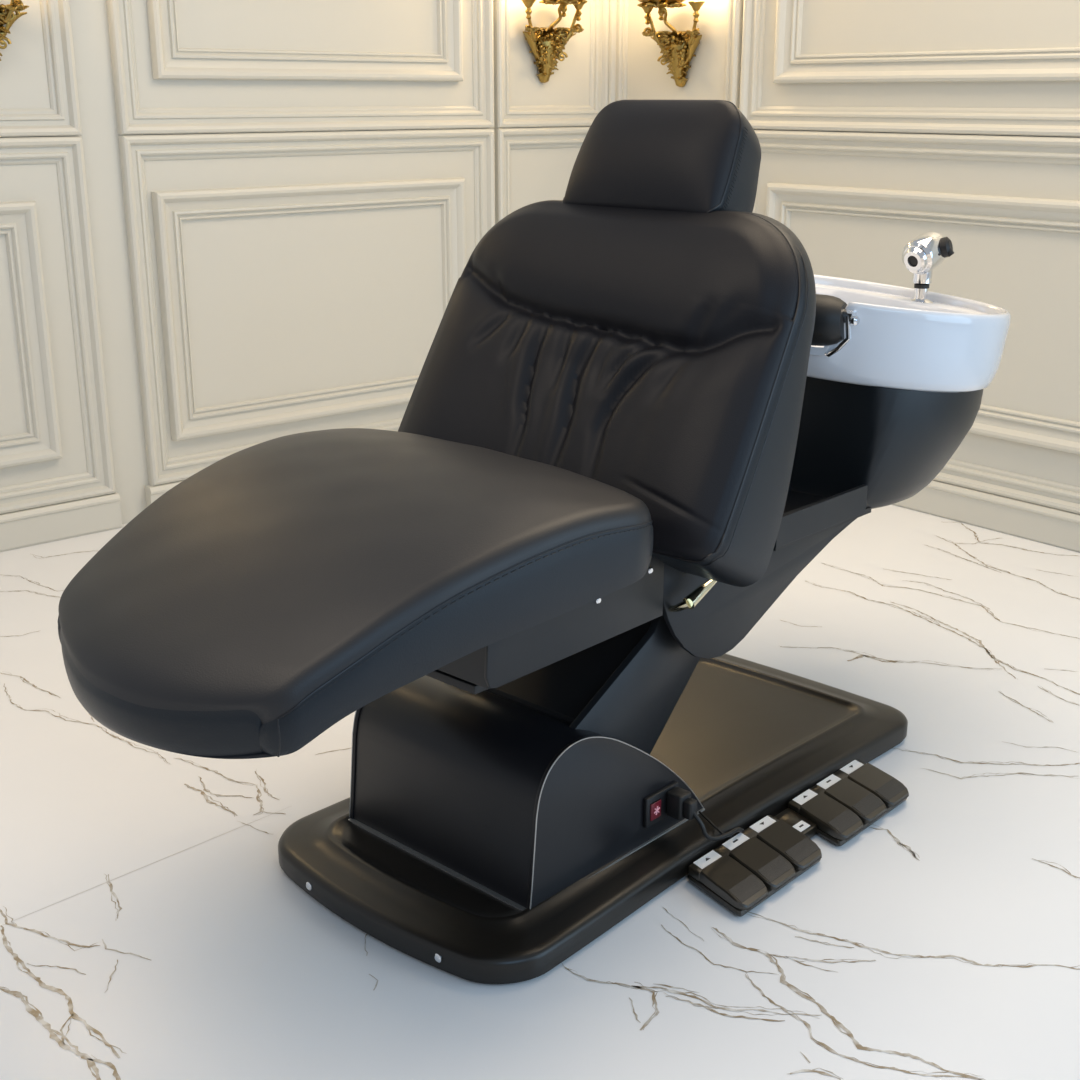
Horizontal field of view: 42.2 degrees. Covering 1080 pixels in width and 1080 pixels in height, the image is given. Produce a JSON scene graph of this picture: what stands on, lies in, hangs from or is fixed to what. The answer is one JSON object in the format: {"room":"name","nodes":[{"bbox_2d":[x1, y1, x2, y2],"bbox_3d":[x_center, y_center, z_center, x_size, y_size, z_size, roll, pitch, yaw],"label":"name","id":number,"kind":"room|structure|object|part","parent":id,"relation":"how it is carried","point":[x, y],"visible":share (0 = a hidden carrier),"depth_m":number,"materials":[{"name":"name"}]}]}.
{"room":"salon","nodes":[
{"label":"salon","id":0,"kind":"room"},
{"bbox_2d":[0,0,589,523],"bbox_3d":[-1.330,-1.461,4.101,4.350,2.900,0.150,-14,23,-38],"label":"wall","id":1,"kind":"structure","parent":0,"point":[279,304],"depth_m":4.53,"materials":[{"name":"white paint"}]},
{"bbox_2d":[0,0,28,60],"bbox_3d":[-1.494,-1.447,3.749,0.236,0.396,0.230,1,18,3],"label":"wall sconce","id":2,"kind":"object","parent":1,"relation":"attached to","point":[7,17],"visible":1,"depth_m":3.81,"materials":[{"name":"gold metal"}]},
{"bbox_3d":[-1.439,-1.461,3.780,0.106,0.123,0.047,-1,18,-3],"label":"arm","id":3,"kind":"part","parent":2,"relation":"part of","materials":[{"name":"gold metal"}]},
{"bbox_2d":[0,201,62,467],"bbox_3d":[-1.678,-0.555,3.958,0.588,0.760,0.045,-14,23,-38],"label":"trim","id":4,"kind":"structure","parent":1,"relation":"attached to","point":[41,441],"depth_m":4.11,"materials":[{"name":"white paint"}]},
{"bbox_2d":[0,0,81,136],"bbox_3d":[-1.677,-1.856,3.547,0.893,1.612,0.044,-14,23,-38],"label":"trim","id":5,"kind":"structure","parent":1,"relation":"attached to","point":[62,118],"depth_m":3.97,"materials":[{"name":"white paint"}]},
{"bbox_2d":[0,136,115,513],"bbox_3d":[-1.677,-0.574,3.954,0.893,1.074,0.044,-14,23,-38],"label":"trim","id":6,"kind":"structure","parent":1,"relation":"attached to","point":[66,152],"depth_m":4.19,"materials":[{"name":"white paint"}]},
{"bbox_2d":[0,481,181,551],"bbox_3d":[-1.327,-0.097,4.409,4.200,0.113,0.058,-14,23,-38],"label":"baseboard","id":7,"kind":"structure","parent":1,"relation":"attached to","point":[50,523],"depth_m":4.28,"materials":[{"name":"white paint"}]},
{"bbox_2d":[106,0,493,134],"bbox_3d":[-0.708,-2.105,4.331,1.405,1.612,0.045,-14,23,-38],"label":"trim","id":8,"kind":"structure","parent":1,"relation":"attached to","point":[132,119],"depth_m":4.48,"materials":[{"name":"white paint"}]},
{"bbox_2d":[147,0,462,80],"bbox_3d":[-0.711,-2.083,4.334,1.145,1.255,0.045,-14,23,-38],"label":"trim","id":9,"kind":"structure","parent":1,"relation":"attached to","point":[169,61],"depth_m":4.46,"materials":[{"name":"white paint"}]},
{"bbox_2d":[118,128,494,485],"bbox_3d":[-0.708,-0.823,4.739,1.405,1.074,0.045,-14,23,-38],"label":"trim","id":10,"kind":"structure","parent":1,"relation":"attached to","point":[134,150],"depth_m":4.43,"materials":[{"name":"white paint"}]},
{"bbox_2d":[151,178,465,440],"bbox_3d":[-0.725,-0.803,4.729,1.180,0.775,0.045,-14,23,-38],"label":"trim","id":11,"kind":"structure","parent":1,"relation":"attached to","point":[187,421],"depth_m":4.59,"materials":[{"name":"white paint"}]},
{"bbox_2d":[494,127,589,223],"bbox_3d":[0.046,-1.017,5.349,0.537,1.074,0.044,-14,23,-38],"label":"trim","id":12,"kind":"structure","parent":1,"relation":"attached to","point":[505,139],"depth_m":5.11,"materials":[{"name":"white paint"}]},
{"bbox_2d":[493,0,609,127],"bbox_3d":[0.046,-2.299,4.941,0.537,1.612,0.044,-14,23,-38],"label":"trim","id":13,"kind":"structure","parent":1,"relation":"attached to","point":[505,115],"depth_m":5.15,"materials":[{"name":"white paint"}]},
{"bbox_2d":[521,0,587,82],"bbox_3d":[0.053,-1.842,5.003,0.236,0.396,0.230,1,18,3],"label":"wall sconce","id":14,"kind":"object","parent":1,"relation":"attached to","point":[547,44],"visible":1,"depth_m":5.02,"materials":[{"name":"gold metal"}]},
{"bbox_3d":[-0.022,-1.833,4.960,0.053,0.122,0.112,5,18,15],"label":"arm","id":15,"kind":"part","parent":14,"relation":"part of","materials":[{"name":"gold metal"}]},
{"bbox_3d":[0.064,-1.859,4.991,0.037,0.108,0.089,-14,23,-38],"label":"arm","id":16,"kind":"part","parent":14,"relation":"part of","materials":[{"name":"gold metal"}]},
{"bbox_3d":[0.108,-1.857,5.033,0.106,0.123,0.047,-1,18,-3],"label":"arm","id":17,"kind":"part","parent":14,"relation":"part of","materials":[{"name":"gold metal"}]},
{"bbox_2d":[0,504,1079,1079],"bbox_3d":[0.000,0.529,2.791,12.000,0.101,11.000,0,18,0],"label":"floor","id":18,"kind":"structure","parent":0,"point":[153,927],"depth_m":2.33,"materials":[{"name":"white stone"}]},
{"bbox_2d":[58,100,1010,983],"bbox_3d":[0.133,-0.128,2.555,0.783,1.289,2.107,16,23,40],"label":"chair","id":19,"kind":"object","parent":18,"relation":"on","point":[639,409],"visible":1,"depth_m":2.29,"materials":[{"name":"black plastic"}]},
{"bbox_2d":[58,428,653,758],"bbox_3d":[-0.315,0.043,2.080,0.734,0.278,0.758,16,23,40],"label":"seat cushion","id":20,"kind":"object","parent":19,"relation":"on","point":[288,585],"depth_m":1.90,"materials":[{"name":"black leather"}]},
{"bbox_3d":[-0.096,0.076,2.314,0.434,0.117,0.415,16,23,40],"label":"seat rail","id":21,"kind":"part","parent":19,"relation":"part of","materials":[{"name":"black metal"}]},
{"bbox_3d":[0.145,0.463,2.721,0.614,0.062,1.300,16,23,40],"label":"plate","id":22,"kind":"part","parent":19,"relation":"part of","materials":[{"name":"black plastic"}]},
{"bbox_3d":[0.097,-0.280,2.465,0.775,0.589,0.356,16,23,40],"label":"backrest","id":23,"kind":"part","parent":19,"relation":"part of","materials":[{"name":"black leather"}]},
{"bbox_3d":[0.173,0.272,2.430,0.015,0.450,0.525,16,23,40],"label":"lift arm","id":24,"kind":"part","parent":19,"relation":"part of","materials":[{"name":"black metal"}]},
{"bbox_2d":[650,799,660,820],"bbox_3d":[0.200,0.467,2.421,0.004,0.032,0.028,16,23,40],"label":"rocker switch","id":25,"kind":"object","parent":19,"relation":"attached to","point":[655,804],"depth_m":2.42,"materials":[{"name":"red plastic"}]},
{"bbox_3d":[0.264,0.090,2.368,0.050,0.054,0.100,16,23,40],"label":"release lever","id":26,"kind":"part","parent":19,"relation":"part of","materials":[{"name":"silver metal"}]},
{"bbox_2d":[666,787,743,840],"bbox_3d":[0.296,0.483,2.475,0.085,0.111,0.143,16,23,40],"label":"power cord","id":27,"kind":"object","parent":19,"relation":"attached to","point":[680,805],"visible":1,"depth_m":2.43,"materials":[{"name":"black plastic"}]},
{"bbox_3d":[0.427,0.050,2.582,0.010,0.259,0.668,16,23,40],"label":"swing plate","id":28,"kind":"part","parent":19,"relation":"part of","materials":[{"name":"black metal"}]},
{"bbox_2d":[773,483,870,550],"bbox_3d":[0.386,-0.091,2.806,0.552,0.063,0.548,0,18,0],"label":"support arm","id":29,"kind":"object","parent":19,"relation":"on","point":[813,512],"depth_m":2.70,"materials":[{"name":"black metal"}]},
{"bbox_2d":[807,274,1010,392],"bbox_3d":[0.649,-0.460,3.003,0.690,0.233,0.630,16,23,40],"label":"basin","id":30,"kind":"object","parent":19,"relation":"in","point":[868,337],"depth_m":2.73,"materials":[{"name":"white ceramic"}]},
{"bbox_2d":[902,231,953,302],"bbox_3d":[0.859,-0.604,3.121,0.110,0.163,0.102,0,18,0],"label":"tap","id":31,"kind":"object","parent":19,"relation":"on","point":[929,249],"depth_m":3.09,"materials":[{"name":"silver metal"}]},
{"bbox_2d":[688,759,908,916],"bbox_3d":[0.485,0.530,2.557,0.146,0.035,0.595,16,23,40],"label":"foot pedals","id":32,"kind":"object","parent":18,"relation":"on","point":[747,869],"visible":1,"depth_m":2.51,"materials":[{"name":"black plastic"}]},
{"bbox_2d":[627,0,1079,486],"bbox_3d":[1.678,-1.370,3.816,0.151,2.900,4.200,-14,23,-38],"label":"wall","id":33,"kind":"structure","parent":0,"point":[1033,275],"depth_m":4.30,"materials":[{"name":"white paint"}]},
{"bbox_2d":[637,0,704,86],"bbox_3d":[0.463,-1.805,4.935,0.238,0.396,0.229,3,18,9],"label":"wall sconce","id":34,"kind":"object","parent":33,"relation":"attached to","point":[678,48],"visible":1,"depth_m":4.95,"materials":[{"name":"gold metal"}]},
{"bbox_3d":[0.406,-1.824,4.981,0.089,0.123,0.090,-14,23,-38],"label":"arm","id":35,"kind":"part","parent":34,"relation":"part of"},
{"bbox_3d":[0.449,-1.823,4.927,0.089,0.108,0.037,-14,23,-38],"label":"arm","id":36,"kind":"part","parent":34,"relation":"part of"},
{"bbox_3d":[0.516,-1.790,4.876,0.065,0.122,0.111,-14,23,-38],"label":"arm","id":37,"kind":"part","parent":34,"relation":"part of"},
{"bbox_2d":[608,0,743,108],"bbox_3d":[0.479,-2.276,4.870,0.044,1.612,0.647,-14,23,-38],"label":"trim","id":38,"kind":"structure","parent":33,"relation":"attached to","point":[618,12],"depth_m":5.18,"materials":[{"name":"white paint"}]},
{"bbox_2d":[739,0,1079,136],"bbox_3d":[1.301,-1.983,3.946,0.045,1.612,1.860,-14,23,-38],"label":"trim","id":39,"kind":"structure","parent":33,"relation":"attached to","point":[982,121],"depth_m":4.43,"materials":[{"name":"white paint"}]},
{"bbox_2d":[752,130,1079,513],"bbox_3d":[1.301,-0.701,4.354,0.045,1.074,1.860,-14,23,-38],"label":"trim","id":40,"kind":"structure","parent":33,"relation":"attached to","point":[994,148],"depth_m":4.32,"materials":[{"name":"white paint"}]},
{"bbox_2d":[765,183,1079,454],"bbox_3d":[1.301,-0.703,4.353,0.046,0.722,1.580,-14,23,-38],"label":"trim","id":41,"kind":"structure","parent":33,"relation":"attached to","point":[1055,215],"depth_m":4.29,"materials":[{"name":"white paint"}]},
{"bbox_2d":[773,0,1079,82],"bbox_3d":[1.303,-1.958,3.952,0.045,1.263,1.574,-14,23,-38],"label":"trim","id":42,"kind":"structure","parent":33,"relation":"attached to","point":[1033,64],"depth_m":4.31,"materials":[{"name":"white paint"}]},
{"bbox_2d":[892,480,1079,552],"bbox_3d":[1.607,-0.024,4.181,0.057,0.113,4.200,-14,23,-38],"label":"baseboard","id":43,"kind":"structure","parent":33,"relation":"attached to","point":[1030,521],"depth_m":4.35,"materials":[{"name":"white paint"}]}
]}

